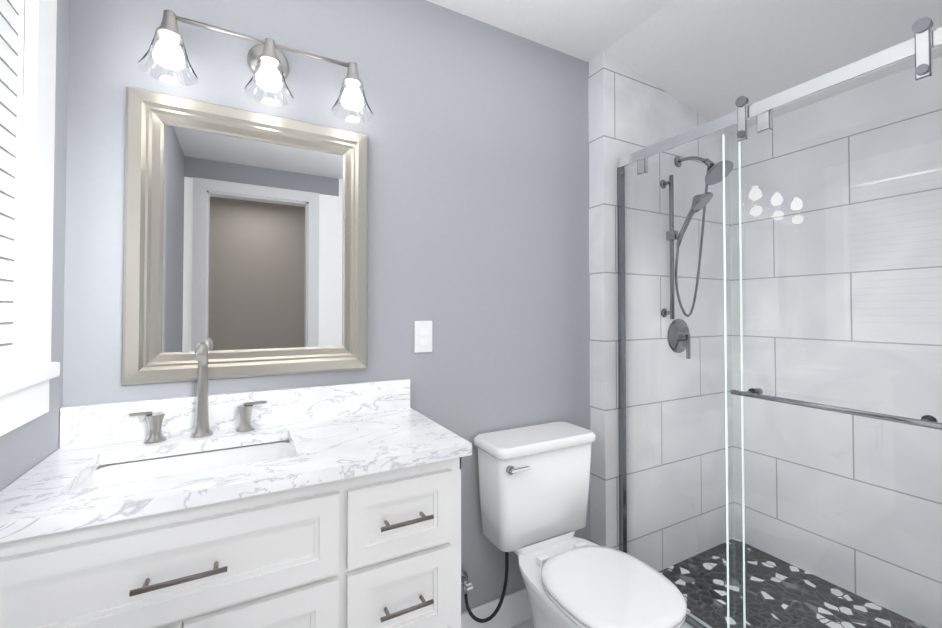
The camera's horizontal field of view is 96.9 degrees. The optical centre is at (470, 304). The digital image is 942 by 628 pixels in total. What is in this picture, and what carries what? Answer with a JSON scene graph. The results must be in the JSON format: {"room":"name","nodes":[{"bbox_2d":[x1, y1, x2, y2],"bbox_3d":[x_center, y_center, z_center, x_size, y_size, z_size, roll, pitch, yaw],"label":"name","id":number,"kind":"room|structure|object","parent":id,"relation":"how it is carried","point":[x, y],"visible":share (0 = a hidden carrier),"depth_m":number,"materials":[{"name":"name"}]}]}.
{"room":"bathroom","nodes":[
{"label":"bathroom","id":0,"kind":"room"},
{"bbox_2d":[0,0,68,491],"bbox_3d":[-0.531,0.057,0.018,0.100,2.440,2.530,1,-1,-28],"label":"wall","id":1,"kind":"structure","parent":0,"point":[26,447],"depth_m":1.02,"materials":[{"name":"paint"}]},
{"bbox_2d":[0,0,59,435],"bbox_3d":[-0.768,-0.347,0.502,0.134,1.165,0.985,1,-1,-28],"label":"window","id":2,"kind":"structure","parent":1,"relation":"in","point":[24,393],"depth_m":0.87,"materials":[{"name":"white"}]},
{"bbox_2d":[0,0,18,370],"bbox_3d":[-0.757,-0.354,0.511,0.032,0.952,0.770,1,-1,-28],"label":"window blinds","id":3,"kind":"object","parent":2,"relation":"attached to","point":[9,16],"visible":1,"depth_m":0.83,"materials":[{"name":"white"}]},
{"bbox_2d":[62,0,589,611],"bbox_3d":[-0.315,0.082,1.517,1.907,2.440,0.100,1,-1,-28],"label":"wall","id":4,"kind":"structure","parent":0,"point":[476,132],"depth_m":1.54,"materials":[{"name":"paint"}]},
{"bbox_2d":[122,86,367,384],"bbox_3d":[-0.639,-0.184,1.268,0.652,0.801,0.034,1,-1,-28],"label":"mirror","id":5,"kind":"object","parent":4,"relation":"attached to","point":[245,243],"visible":1,"depth_m":1.25,"materials":[{"name":"silver metal"}]},
{"bbox_2d":[138,10,373,122],"bbox_3d":[-0.598,-0.715,1.239,0.617,0.191,0.140,1,-1,-28],"label":"sconce","id":6,"kind":"object","parent":4,"relation":"attached to","point":[268,63],"visible":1,"depth_m":1.22,"materials":[{"name":"glass"}]},
{"bbox_2d":[414,321,431,352],"bbox_3d":[-0.174,0.117,1.530,0.070,0.116,0.007,1,-1,-28],"label":"electrical outlet plate","id":7,"kind":"object","parent":4,"relation":"attached to","point":[422,336],"visible":1,"depth_m":1.53,"materials":[{"name":"white plastic"}]},
{"bbox_2d":[461,588,531,627],"bbox_3d":[0.184,1.239,1.659,0.876,0.130,0.092,1,-1,-28],"label":"baseboard","id":8,"kind":"structure","parent":4,"relation":"attached to","point":[515,609],"depth_m":1.67,"materials":[{"name":"white"}]},
{"bbox_2d":[588,51,733,571],"bbox_3d":[1.015,0.093,2.184,1.068,2.440,0.193,1,-1,-28],"label":"wall","id":9,"kind":"structure","parent":0,"point":[630,111],"depth_m":2.00,"materials":[{"name":"white tile"}]},
{"bbox_2d":[660,156,732,358],"bbox_3d":[1.079,-0.242,1.965,0.215,1.013,0.262,1,-1,-28],"label":"shower head","id":10,"kind":"object","parent":9,"relation":"attached to","point":[712,177],"depth_m":1.99},
{"bbox_2d":[426,0,941,133],"bbox_3d":[1.019,-1.103,0.195,2.975,0.273,3.730,1,-1,-28],"label":"ceiling","id":11,"kind":"structure","parent":0,"point":[709,60],"depth_m":1.69,"materials":[{"name":"paint"}]},
{"bbox_2d":[730,57,941,627],"bbox_3d":[2.043,0.078,1.303,0.100,2.440,2.337,1,-1,-28],"label":"wall","id":12,"kind":"structure","parent":0,"point":[910,458],"depth_m":1.86,"materials":[{"name":"tile"}]},
{"label":"outside","id":13,"kind":"structure","parent":0,"visible":0},
{"bbox_2d":[511,538,926,627],"bbox_3d":[0.733,1.296,0.683,2.975,0.085,2.530,1,-1,-28],"label":"floor","id":14,"kind":"structure","parent":13,"point":[816,590],"depth_m":1.82,"materials":[{"name":"stone"}]},
{"bbox_2d":[0,379,471,627],"bbox_3d":[-0.516,0.777,1.060,0.925,1.035,0.487,1,-1,-28],"label":"bathroom vanity","id":15,"kind":"object","parent":14,"relation":"on","point":[332,506],"visible":1,"depth_m":0.93,"materials":[{"name":"white"}]},
{"bbox_2d":[129,342,266,442],"bbox_3d":[-0.723,0.230,1.117,0.320,0.260,0.138,1,-1,-28],"label":"faucet","id":16,"kind":"object","parent":15,"relation":"on","point":[155,422],"visible":0.96,"depth_m":1.14,"materials":[{"name":"silver metal"}]},
{"bbox_2d":[461,421,686,627],"bbox_3d":[0.334,0.900,1.399,0.531,0.800,0.684,1,-1,-28],"label":"toilet","id":17,"kind":"object","parent":14,"relation":"on","point":[534,482],"visible":1,"depth_m":1.47,"materials":[{"name":"white ceramic"}]},
{"bbox_2d":[681,611,711,627],"bbox_3d":[0.919,1.250,1.414,0.100,0.100,1.036,1,-1,-28],"label":"sill","id":18,"kind":"structure","parent":14,"relation":"on","point":[686,625],"depth_m":1.57,"materials":[{"name":"stone"}]},
{"bbox_2d":[617,17,941,627],"bbox_3d":[0.895,0.248,1.417,0.096,1.902,1.033,1,-1,-28],"label":"shower door","id":19,"kind":"structure","parent":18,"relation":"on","point":[923,43],"depth_m":1.37,"materials":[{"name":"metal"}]}
]}

